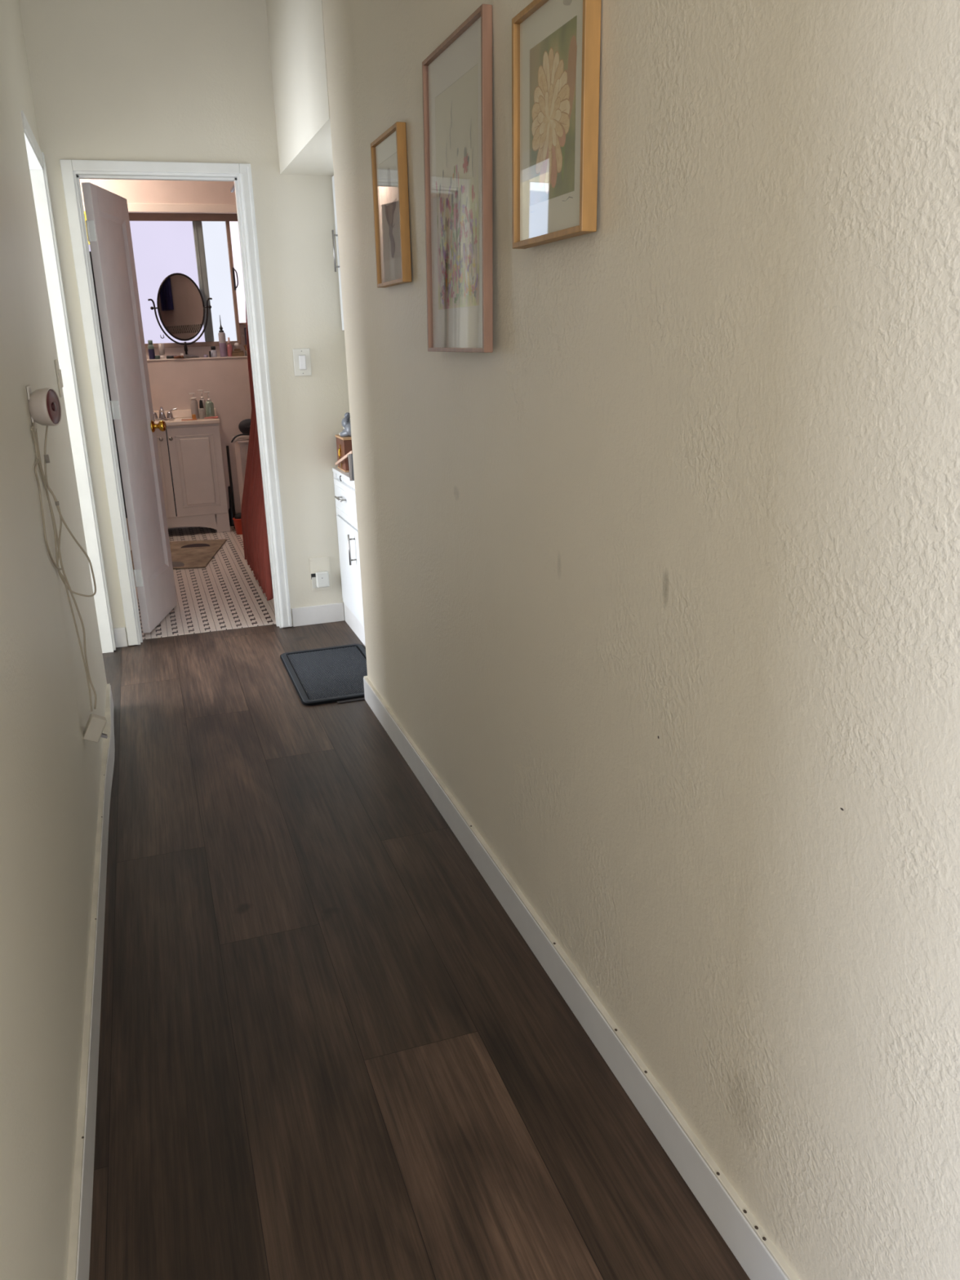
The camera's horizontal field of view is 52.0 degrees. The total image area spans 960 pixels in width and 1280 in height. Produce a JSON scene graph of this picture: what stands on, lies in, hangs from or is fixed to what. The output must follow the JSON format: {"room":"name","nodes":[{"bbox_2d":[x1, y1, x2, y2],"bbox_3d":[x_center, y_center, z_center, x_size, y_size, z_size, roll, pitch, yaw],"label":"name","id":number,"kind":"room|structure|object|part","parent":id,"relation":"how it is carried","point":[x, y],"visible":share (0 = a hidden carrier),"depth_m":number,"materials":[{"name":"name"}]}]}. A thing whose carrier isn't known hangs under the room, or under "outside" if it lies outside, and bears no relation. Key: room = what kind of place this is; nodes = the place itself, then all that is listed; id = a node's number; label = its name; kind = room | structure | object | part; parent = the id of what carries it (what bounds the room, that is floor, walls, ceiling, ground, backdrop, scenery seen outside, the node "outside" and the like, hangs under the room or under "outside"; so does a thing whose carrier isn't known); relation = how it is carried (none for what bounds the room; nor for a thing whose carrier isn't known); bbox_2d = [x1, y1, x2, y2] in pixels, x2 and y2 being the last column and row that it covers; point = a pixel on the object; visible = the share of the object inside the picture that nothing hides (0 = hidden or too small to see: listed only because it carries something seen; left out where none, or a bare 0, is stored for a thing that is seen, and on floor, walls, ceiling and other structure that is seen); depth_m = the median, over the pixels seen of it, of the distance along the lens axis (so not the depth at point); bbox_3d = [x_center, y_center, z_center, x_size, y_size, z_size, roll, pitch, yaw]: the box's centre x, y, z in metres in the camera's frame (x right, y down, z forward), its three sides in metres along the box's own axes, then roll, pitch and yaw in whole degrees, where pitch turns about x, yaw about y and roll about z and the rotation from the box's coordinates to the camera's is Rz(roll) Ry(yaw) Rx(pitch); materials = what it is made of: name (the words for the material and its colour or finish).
{"room":"home hallway","nodes":[
{"label":"home hallway","id":0,"kind":"room"},
{"bbox_2d":[0,0,106,1279],"bbox_3d":[-1.110,-0.745,2.180,0.111,2.950,4.574,-7,18,-17],"label":"wall","id":1,"kind":"structure","parent":0,"point":[50,775],"depth_m":1.88,"materials":[{"name":"beige paint"}]},
{"bbox_2d":[26,385,61,431],"bbox_3d":[-1.076,-0.568,2.417,0.068,0.110,0.091,-2,17,-1],"label":"security camera","id":2,"kind":"object","parent":1,"relation":"attached to","point":[44,404],"visible":0.95,"depth_m":2.39,"materials":[{"name":"white plastic"}]},
{"bbox_3d":[-1.100,-0.567,2.417,0.005,0.110,0.060,-7,18,-17],"label":"mount plate","id":3,"kind":"part","parent":2,"relation":"part of","materials":[{"name":"white plastic"}]},
{"bbox_2d":[31,422,107,742],"bbox_3d":[-1.026,-0.136,2.488,0.092,0.919,0.233,-7,18,-17],"label":"power cord","id":4,"kind":"object","parent":2,"relation":"hanging from","point":[95,724],"visible":0.94,"depth_m":2.56,"materials":[{"name":"white plastic"}]},
{"bbox_2d":[54,359,63,397],"bbox_3d":[-1.452,-0.904,3.403,0.014,0.124,0.072,-7,18,-17],"label":"light switch","id":5,"kind":"object","parent":1,"relation":"attached to","point":[58,371],"visible":1,"depth_m":3.38,"materials":[{"name":"white plastic"}]},
{"bbox_2d":[20,110,115,653],"bbox_3d":[-1.695,-0.864,3.989,0.128,2.140,0.847,-7,18,-17],"label":"trim","id":6,"kind":"structure","parent":1,"relation":"attached to","point":[36,157],"depth_m":4.27,"materials":[{"name":"white paint"}]},
{"bbox_2d":[66,684,115,1279],"bbox_3d":[-0.868,0.724,2.232,0.028,0.100,3.715,-7,18,-17],"label":"baseboard","id":7,"kind":"structure","parent":1,"relation":"attached to","point":[78,1264],"depth_m":1.93,"materials":[{"name":"paint"}]},
{"bbox_2d":[79,178,251,529],"bbox_3d":[-1.643,-1.940,6.086,1.821,2.950,3.250,-7,18,-17],"label":"wall","id":8,"kind":"structure","parent":0,"point":[171,382],"depth_m":7.41,"materials":[{"name":"paint"}]},
{"bbox_2d":[84,212,89,244],"bbox_3d":[-2.717,-2.884,6.907,0.120,0.210,0.054,-7,18,-17],"label":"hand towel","id":9,"kind":"object","parent":8,"relation":"hanging from","point":[84,212],"visible":0.09,"depth_m":6.87,"materials":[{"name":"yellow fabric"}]},
{"bbox_2d":[81,182,177,632],"bbox_3d":[-1.697,-1.091,4.840,0.168,2.046,0.558,-2,17,-2],"label":"door","id":10,"kind":"structure","parent":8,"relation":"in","point":[107,222],"depth_m":4.78,"materials":[{"name":"paint"}]},
{"bbox_2d":[89,251,127,518],"bbox_3d":[-1.726,-1.200,4.697,0.020,1.195,0.311,-2,17,-2],"label":"mirror","id":11,"kind":"object","parent":10,"relation":"attached to","point":[90,251],"visible":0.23,"depth_m":4.53,"materials":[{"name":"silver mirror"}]},
{"bbox_3d":[-1.655,-1.103,5.076,0.066,0.062,0.062,-2,17,-2],"label":"knob","id":12,"kind":"part","parent":10,"relation":"part of","materials":[{"name":"gold metal"}]},
{"bbox_2d":[82,202,236,213],"bbox_3d":[-2.175,-3.118,7.132,1.708,0.060,0.170,-7,18,-17],"label":"trim","id":13,"kind":"structure","parent":8,"relation":"attached to","point":[184,208],"depth_m":7.06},
{"bbox_2d":[84,213,245,348],"bbox_3d":[-2.241,-2.665,7.311,1.500,0.940,0.089,-7,18,-17],"label":"window","id":14,"kind":"structure","parent":8,"relation":"in","point":[205,248],"depth_m":7.32,"materials":[{"name":"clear glass"}]},
{"bbox_3d":[-2.519,-2.625,7.250,0.868,0.850,0.006,-7,18,-17],"label":"pane","id":15,"kind":"part","parent":14,"relation":"part of","materials":[{"name":"clear glass"}]},
{"bbox_3d":[-1.964,-2.697,7.426,0.171,0.850,0.006,-7,18,-17],"label":"pane","id":16,"kind":"part","parent":14,"relation":"part of","materials":[{"name":"clear glass"}]},
{"bbox_3d":[-1.714,-2.792,7.486,0.308,0.719,0.006,-7,18,-17],"label":"pane","id":17,"kind":"part","parent":14,"relation":"part of","materials":[{"name":"clear glass"}]},
{"bbox_2d":[146,355,247,360],"bbox_3d":[-2.147,-2.128,7.446,1.708,0.010,0.156,-7,18,-17],"label":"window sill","id":18,"kind":"structure","parent":8,"relation":"attached to","point":[165,359],"depth_m":7.38,"materials":[{"name":"white wood"}]},
{"bbox_2d":[147,340,155,359],"bbox_3d":[-2.436,-2.150,7.296,0.044,0.137,0.043,-7,18,-17],"label":"shampoo bottle","id":19,"kind":"object","parent":18,"relation":"on","point":[150,347],"visible":1,"depth_m":7.28,"materials":[{"name":"blue plastic"}]},
{"bbox_2d":[158,342,164,359],"bbox_3d":[-2.365,-2.148,7.321,0.042,0.113,0.041,-7,18,-17],"label":"tube","id":20,"kind":"object","parent":18,"relation":"on","point":[161,345],"visible":1,"depth_m":7.31,"materials":[{"name":"white plastic"}]},
{"bbox_2d":[166,355,176,359],"bbox_3d":[-2.300,-2.109,7.342,0.070,0.022,0.022,-7,18,-17],"label":"lipstick","id":21,"kind":"object","parent":18,"relation":"on","point":[167,357],"visible":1,"depth_m":7.33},
{"bbox_2d":[173,355,183,358],"bbox_3d":[-2.244,-2.107,7.333,0.070,0.021,0.021,-7,18,-17],"label":"eyeliner","id":22,"kind":"object","parent":18,"relation":"on","point":[181,356],"visible":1,"depth_m":7.33,"materials":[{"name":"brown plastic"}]},
{"bbox_2d":[147,272,212,358],"bbox_3d":[-2.212,-2.407,7.315,0.458,0.601,0.114,-7,18,-17],"label":"vanity mirror","id":23,"kind":"object","parent":18,"relation":"on","point":[180,305],"visible":0.99,"depth_m":7.30,"materials":[{"name":"brown metal"}]},
{"bbox_2d":[159,275,203,338],"bbox_3d":[-2.214,-2.465,7.297,0.332,0.464,0.006,-10,19,-26],"label":"mirror glass","id":24,"kind":"object","parent":23,"relation":"attached to","point":[180,299],"depth_m":7.29,"materials":[{"name":"brown mirror"}]},
{"bbox_3d":[-2.205,-2.185,7.384,0.026,0.098,0.026,-7,18,-17],"label":"stem","id":25,"kind":"part","parent":23,"relation":"part of","materials":[{"name":"brown metal"}]},
{"bbox_2d":[210,346,217,357],"bbox_3d":[-2.014,-2.179,7.443,0.046,0.079,0.046,-7,18,-17],"label":"bottle","id":26,"kind":"object","parent":18,"relation":"on","point":[213,352],"visible":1,"depth_m":7.43,"materials":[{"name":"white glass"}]},
{"bbox_2d":[217,315,227,356],"bbox_3d":[-1.948,-2.294,7.432,0.052,0.302,0.052,-7,18,-17],"label":"bottle","id":27,"kind":"object","parent":18,"relation":"on","point":[222,340],"visible":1,"depth_m":7.43,"materials":[{"name":"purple plastic"}]},
{"bbox_2d":[226,337,232,356],"bbox_3d":[-1.899,-2.221,7.466,0.042,0.140,0.041,-7,18,-17],"label":"spray bottle","id":28,"kind":"object","parent":18,"relation":"on","point":[229,348],"visible":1,"depth_m":7.46,"materials":[{"name":"pink plastic"}]},
{"bbox_2d":[234,342,240,351],"bbox_3d":[-1.856,-2.222,7.530,0.048,0.100,0.040,-7,18,-17],"label":"perfume bottle","id":29,"kind":"object","parent":18,"relation":"on","point":[236,344],"visible":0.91,"depth_m":7.52,"materials":[{"name":"orange glass"}]},
{"bbox_2d":[231,351,244,356],"bbox_3d":[-1.844,-2.180,7.497,0.090,0.040,0.050,-7,18,-17],"label":"trinket box","id":30,"kind":"object","parent":18,"relation":"on","point":[235,353],"visible":1,"depth_m":7.48,"materials":[{"name":"beige wicker"}]},
{"bbox_2d":[244,327,246,344],"bbox_3d":[-1.756,-2.341,7.599,0.110,0.135,0.012,-7,18,-17],"label":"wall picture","id":31,"kind":"object","parent":8,"relation":"attached to","point":[245,328],"visible":0.24,"depth_m":7.57},
{"bbox_2d":[230,183,273,600],"bbox_3d":[-1.270,-1.453,5.485,0.221,2.178,1.644,-7,18,-17],"label":"shower curtain","id":32,"kind":"object","parent":8,"relation":"hanging from","point":[253,517],"visible":0.32,"depth_m":5.55,"materials":[{"name":"red fabric"}]},
{"bbox_3d":[-1.228,-2.487,5.191,0.025,0.025,1.644,-7,18,-17],"label":"rod","id":33,"kind":"part","parent":32,"relation":"part of","materials":[{"name":"silver metal"}]},
{"bbox_2d":[18,0,349,645],"bbox_3d":[-1.060,-1.487,4.567,2.100,2.950,0.126,-7,18,-17],"label":"wall","id":34,"kind":"structure","parent":0,"point":[183,81],"depth_m":4.26,"materials":[{"name":"beige paint"}]},
{"bbox_2d":[59,159,292,645],"bbox_3d":[-1.368,-1.050,4.585,0.780,2.122,0.164,-7,18,-17],"label":"trim","id":35,"kind":"structure","parent":34,"relation":"attached to","point":[72,171],"depth_m":4.44,"materials":[{"name":"white paint"}]},
{"bbox_2d":[113,602,344,647],"bbox_3d":[-1.219,-0.078,4.862,1.105,0.095,0.022,-7,18,-17],"label":"baseboard","id":36,"kind":"structure","parent":34,"relation":"attached to","point":[333,612],"depth_m":4.97,"materials":[{"name":"paint"}]},
{"bbox_2d":[293,348,311,376],"bbox_3d":[-0.834,-1.304,4.625,0.080,0.124,0.013,-7,18,-17],"label":"light switch","id":37,"kind":"object","parent":34,"relation":"attached to","point":[301,357],"visible":1,"depth_m":4.62,"materials":[{"name":"white plastic"}]},
{"bbox_3d":[-0.834,-1.304,4.625,0.034,0.068,0.004,-7,18,-17],"label":"rocker frame","id":38,"kind":"part","parent":37,"relation":"part of","materials":[{"name":"white plastic"}]},
{"bbox_2d":[309,556,331,591],"bbox_3d":[-0.798,-0.331,4.932,0.100,0.170,0.008,-7,18,-17],"label":"outlet cover","id":39,"kind":"object","parent":34,"relation":"attached to","point":[322,563],"visible":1,"depth_m":4.92,"materials":[{"name":"beige paint"}]},
{"bbox_2d":[315,570,329,587],"bbox_3d":[-0.788,-0.303,4.926,0.062,0.078,0.030,-7,18,-17],"label":"plug adapter","id":40,"kind":"object","parent":39,"relation":"attached to","point":[322,577],"visible":1,"depth_m":4.91,"materials":[{"name":"white plastic"}]},
{"bbox_2d":[266,0,333,175],"bbox_3d":[-0.297,-2.378,3.845,0.873,0.867,1.192,-7,18,-17],"label":"wall","id":41,"kind":"structure","parent":0,"point":[295,28],"depth_m":3.79,"materials":[{"name":"beige paint"}]},
{"bbox_2d":[88,525,750,1279],"bbox_3d":[-1.484,0.720,2.555,4.650,0.053,11.200,-7,18,-17],"label":"floor","id":42,"kind":"structure","parent":0,"point":[329,1049],"depth_m":2.05,"materials":[{"name":"wood"}]},
{"bbox_2d":[125,408,230,540],"bbox_3d":[-2.311,-1.244,7.366,0.774,0.897,0.373,-7,18,-17],"label":"bathroom vanity","id":43,"kind":"object","parent":42,"relation":"on","point":[190,451],"visible":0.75,"depth_m":7.27,"materials":[{"name":"beige paint"}]},
{"bbox_3d":[-2.442,-1.199,7.163,0.373,0.645,0.025,-7,18,-17],"label":"door","id":44,"kind":"part","parent":43,"relation":"part of","materials":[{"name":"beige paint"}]},
{"bbox_2d":[154,408,220,426],"bbox_3d":[-2.326,-1.632,7.253,0.774,0.090,0.357,-7,18,-17],"label":"countertop","id":45,"kind":"structure","parent":43,"relation":"on","point":[179,415],"depth_m":7.21,"materials":[{"name":"stone"}]},
{"bbox_2d":[153,406,177,420],"bbox_3d":[-2.353,-1.679,7.283,0.170,0.099,0.170,7,19,25],"label":"faucet","id":46,"kind":"object","parent":45,"relation":"on","point":[162,415],"visible":0.8,"depth_m":7.28,"materials":[{"name":"silver metal"}]},
{"bbox_3d":[-2.426,-1.668,7.273,0.085,0.069,0.047,-7,18,-17],"label":"handle","id":47,"kind":"part","parent":46,"relation":"part of","materials":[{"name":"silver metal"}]},
{"bbox_3d":[-2.341,-1.674,7.247,0.052,0.087,0.149,-7,18,-17],"label":"spout","id":48,"kind":"part","parent":46,"relation":"part of","materials":[{"name":"silver metal"}]},
{"bbox_3d":[-2.287,-1.686,7.317,0.085,0.069,0.047,-7,18,-17],"label":"handle","id":49,"kind":"part","parent":46,"relation":"part of","materials":[{"name":"silver metal"}]},
{"bbox_2d":[189,392,199,418],"bbox_3d":[-2.120,-1.738,7.305,0.055,0.185,0.054,-7,18,-17],"label":"soap bottle","id":50,"kind":"object","parent":45,"relation":"on","point":[193,403],"visible":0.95,"depth_m":7.29,"materials":[{"name":"grey plastic"}]},
{"bbox_2d":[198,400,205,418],"bbox_3d":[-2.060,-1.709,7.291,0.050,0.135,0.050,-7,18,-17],"label":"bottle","id":51,"kind":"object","parent":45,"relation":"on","point":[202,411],"visible":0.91,"depth_m":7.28,"materials":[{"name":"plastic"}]},
{"bbox_2d":[197,389,206,417],"bbox_3d":[-2.088,-1.781,7.414,0.046,0.200,0.046,7,19,25],"label":"lotion bottle","id":52,"kind":"object","parent":45,"relation":"on","point":[202,399],"visible":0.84,"depth_m":7.39,"materials":[{"name":"grey plastic"}]},
{"bbox_2d":[204,391,214,417],"bbox_3d":[-2.022,-1.759,7.356,0.062,0.190,0.062,-7,18,-17],"label":"lotion bottle","id":53,"kind":"object","parent":45,"relation":"on","point":[209,405],"visible":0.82,"depth_m":7.34,"materials":[{"name":"green plastic"}]},
{"bbox_2d":[204,416,217,418],"bbox_3d":[-1.980,-1.638,7.253,0.098,0.015,0.036,-7,18,-17],"label":"razor","id":54,"kind":"object","parent":45,"relation":"on","point":[210,417],"visible":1,"depth_m":7.25,"materials":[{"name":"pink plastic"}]},
{"bbox_3d":[-2.084,-1.246,7.276,0.369,0.645,0.025,-7,18,-17],"label":"door","id":55,"kind":"part","parent":43,"relation":"part of","materials":[{"name":"beige paint"}]},
{"bbox_2d":[130,538,226,571],"bbox_3d":[-2.107,-0.581,6.701,0.620,0.011,0.900,-3,17,-4],"label":"bath rug","id":56,"kind":"object","parent":42,"relation":"on","point":[188,554],"visible":0.4,"depth_m":6.72,"materials":[{"name":"brown fabric"}]},
{"bbox_2d":[226,445,235,528],"bbox_3d":[-1.902,-1.168,7.537,0.020,0.623,0.110,-5,18,-11],"label":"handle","id":57,"kind":"object","parent":42,"relation":"on","point":[227,446],"visible":0.86,"depth_m":7.53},
{"bbox_2d":[227,485,235,525],"bbox_3d":[-1.941,-1.049,7.686,0.064,0.310,0.064,-7,18,-17],"label":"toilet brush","id":58,"kind":"object","parent":42,"relation":"on","point":[230,510],"visible":0.62,"depth_m":7.68,"materials":[{"name":"black plastic"}]},
{"bbox_2d":[232,517,242,534],"bbox_3d":[-1.790,-0.856,7.378,0.112,0.118,0.112,-7,18,-17],"label":"bucket","id":59,"kind":"object","parent":42,"relation":"on","point":[237,523],"visible":0.48,"depth_m":7.34,"materials":[{"name":"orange plastic"}]},
{"bbox_2d":[234,513,240,519],"bbox_3d":[-1.792,-0.918,7.359,0.081,0.059,0.083,-7,18,-17],"label":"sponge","id":60,"kind":"object","parent":59,"relation":"in","point":[237,516],"visible":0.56,"depth_m":7.32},
{"bbox_2d":[232,436,248,510],"bbox_3d":[-1.533,-1.083,7.057,0.364,0.723,0.425,-7,18,-17],"label":"chest","id":61,"kind":"object","parent":42,"relation":"on","point":[241,446],"visible":0.1,"depth_m":6.82,"materials":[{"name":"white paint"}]},
{"bbox_2d":[232,435,248,443],"bbox_3d":[-1.601,-1.395,6.820,0.226,0.054,0.087,-7,18,-17],"label":"washcloth","id":62,"kind":"object","parent":61,"relation":"on","point":[242,437],"visible":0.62,"depth_m":6.76,"materials":[{"name":"fabric"}]},
{"bbox_2d":[231,433,249,442],"bbox_3d":[-1.645,-1.389,6.774,0.139,0.057,0.014,-7,18,-17],"label":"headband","id":63,"kind":"object","parent":62,"relation":"on","point":[237,435],"visible":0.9,"depth_m":6.76,"materials":[{"name":"black plastic"}]},
{"bbox_2d":[238,418,250,434],"bbox_3d":[-1.587,-1.489,6.905,0.205,0.123,0.147,-7,18,-17],"label":"bag","id":64,"kind":"object","parent":61,"relation":"on","point":[244,426],"visible":0.27,"depth_m":6.84,"materials":[{"name":"black fabric"}]},
{"bbox_3d":[-1.482,-1.299,6.809,0.290,0.098,0.015,-7,18,-17],"label":"drawer","id":65,"kind":"part","parent":61,"relation":"part of","materials":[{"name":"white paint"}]},
{"bbox_2d":[280,644,367,705],"bbox_3d":[-0.624,0.137,4.242,0.384,0.014,0.698,-7,18,-17],"label":"door mat","id":66,"kind":"object","parent":42,"relation":"on","point":[331,674],"visible":0.88,"depth_m":4.22,"materials":[{"name":"black rubber"}]},
{"bbox_2d":[332,467,364,626],"bbox_3d":[-0.240,-0.393,4.460,0.672,0.678,1.188,-7,18,-17],"label":"base cabinet","id":67,"kind":"object","parent":42,"relation":"on","point":[344,488],"visible":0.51,"depth_m":4.60,"materials":[{"name":"white paint"}]},
{"bbox_3d":[-0.646,-0.655,4.569,0.030,0.009,0.140,-7,18,-17],"label":"handle","id":68,"kind":"part","parent":67,"relation":"part of","materials":[{"name":"silver metal"}]},
{"bbox_2d":[332,467,354,484],"bbox_3d":[-0.231,-0.710,4.368,0.632,0.020,1.188,-7,18,-17],"label":"drawer","id":69,"kind":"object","parent":67,"relation":"on","point":[344,475],"depth_m":4.60,"materials":[{"name":"white paint"}]},
{"bbox_2d":[335,434,352,472],"bbox_3d":[-0.606,-0.896,4.705,0.145,0.158,0.196,-7,18,-17],"label":"wooden box","id":70,"kind":"object","parent":69,"relation":"on","point":[344,444],"visible":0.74,"depth_m":4.62,"materials":[{"name":"brown wood"}]},
{"bbox_2d":[338,412,351,436],"bbox_3d":[-0.625,-1.018,4.647,0.076,0.114,0.126,-16,22,-38],"label":"animal figurine","id":71,"kind":"object","parent":70,"relation":"on","point":[345,422],"visible":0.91,"depth_m":4.62,"materials":[{"name":"silver metal"}]},
{"bbox_2d":[335,450,352,465],"bbox_3d":[-0.626,-0.833,4.516,0.006,0.113,0.447,-7,18,-17],"label":"wooden stick","id":72,"kind":"object","parent":69,"relation":"on","point":[345,456],"visible":0.91,"depth_m":4.50,"materials":[{"name":"beige wood"}]},
{"bbox_2d":[347,453,354,480],"bbox_3d":[-0.552,-0.756,4.321,0.027,0.126,0.124,-7,18,-17],"label":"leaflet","id":73,"kind":"object","parent":69,"relation":"on","point":[349,455],"visible":0.41,"depth_m":4.32,"materials":[{"name":"white paper"}]},
{"bbox_3d":[-0.607,-0.625,4.529,0.018,0.169,0.564,-7,18,-17],"label":"drawer","id":74,"kind":"part","parent":67,"relation":"part of","materials":[{"name":"white paint"}]},
{"bbox_3d":[-0.553,-0.290,4.499,0.015,0.438,0.834,-7,18,-17],"label":"door","id":75,"kind":"part","parent":67,"relation":"part of","materials":[{"name":"white paint"}]},
{"bbox_3d":[-0.579,-0.408,4.452,0.032,0.140,0.009,-7,18,-17],"label":"handle","id":76,"kind":"part","parent":67,"relation":"part of","materials":[{"name":"silver metal"}]},
{"bbox_2d":[336,697,364,703],"bbox_3d":[-0.509,0.240,3.918,0.120,0.004,0.024,-7,18,-17],"label":"scrap","id":77,"kind":"object","parent":42,"relation":"on","point":[362,698],"visible":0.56,"depth_m":3.91,"materials":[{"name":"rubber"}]},
{"bbox_2d":[343,602,365,646],"bbox_3d":[-0.482,0.013,4.488,0.040,0.098,1.178,-7,18,-17],"label":"baseboard","id":78,"kind":"structure","parent":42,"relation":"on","point":[351,620],"depth_m":4.78,"materials":[{"name":"paint"}]},
{"bbox_2d":[322,0,959,1279],"bbox_3d":[0.996,-0.322,0.607,0.873,2.950,6.632,-7,18,-17],"label":"wall","id":79,"kind":"structure","parent":0,"point":[660,580],"depth_m":1.35,"materials":[{"name":"beige paint"}]},
{"bbox_2d":[370,121,411,288],"bbox_3d":[-0.242,-1.161,2.663,0.024,0.378,0.296,-7,18,-18],"label":"framed picture","id":80,"kind":"object","parent":79,"relation":"attached to","point":[388,156],"visible":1,"depth_m":2.64,"materials":[{"name":"brown wood"}]},
{"bbox_2d":[379,151,400,262],"bbox_3d":[-0.243,-1.165,2.664,0.001,0.253,0.198,-7,18,-18],"label":"print","id":81,"kind":"object","parent":80,"relation":"attached to","point":[388,167],"depth_m":2.66},
{"bbox_2d":[422,4,493,352],"bbox_3d":[-0.052,-0.953,2.137,0.036,0.630,0.422,-7,18,-17],"label":"framed picture","id":82,"kind":"object","parent":79,"relation":"attached to","point":[457,75],"visible":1,"depth_m":2.11,"materials":[{"name":"white paper"}]},
{"bbox_2d":[435,63,479,310],"bbox_3d":[-0.053,-0.959,2.137,0.003,0.451,0.305,-6,18,-18],"label":"print","id":83,"kind":"object","parent":82,"relation":"attached to","point":[456,108],"depth_m":2.12},
{"bbox_2d":[511,0,601,248],"bbox_3d":[0.119,-0.864,1.636,0.026,0.374,0.310,-6,18,-18],"label":"framed picture","id":84,"kind":"object","parent":79,"relation":"attached to","point":[556,43],"visible":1,"depth_m":1.62,"materials":[{"name":"beige paper"}]},
{"bbox_2d":[528,0,577,213],"bbox_3d":[0.118,-0.880,1.628,0.001,0.303,0.198,-6,18,-18],"label":"print","id":85,"kind":"object","parent":84,"relation":"attached to","point":[553,61],"depth_m":1.62},
{"bbox_2d":[363,675,799,1279],"bbox_3d":[0.626,1.089,0.904,0.033,0.102,6.644,-7,18,-17],"label":"baseboard","id":86,"kind":"structure","parent":79,"relation":"attached to","point":[754,1251],"depth_m":1.89,"materials":[{"name":"paint"}]},
{"bbox_3d":[0.112,-1.017,4.398,0.100,2.083,1.192,-7,18,-17],"label":"wall niche","id":87,"kind":"object","parent":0,"visible":0},
{"bbox_2d":[332,175,344,330],"bbox_3d":[-0.228,-1.646,4.089,0.564,0.672,1.184,-7,18,-17],"label":"upper cabinet","id":88,"kind":"object","parent":87,"relation":"attached to","point":[333,182],"visible":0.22,"depth_m":4.50,"materials":[{"name":"white paint"}]},
{"bbox_3d":[-0.657,-1.773,4.489,0.024,0.178,0.009,-7,18,-17],"label":"handle","id":89,"kind":"part","parent":88,"relation":"part of","materials":[{"name":"silver metal"}]}
]}

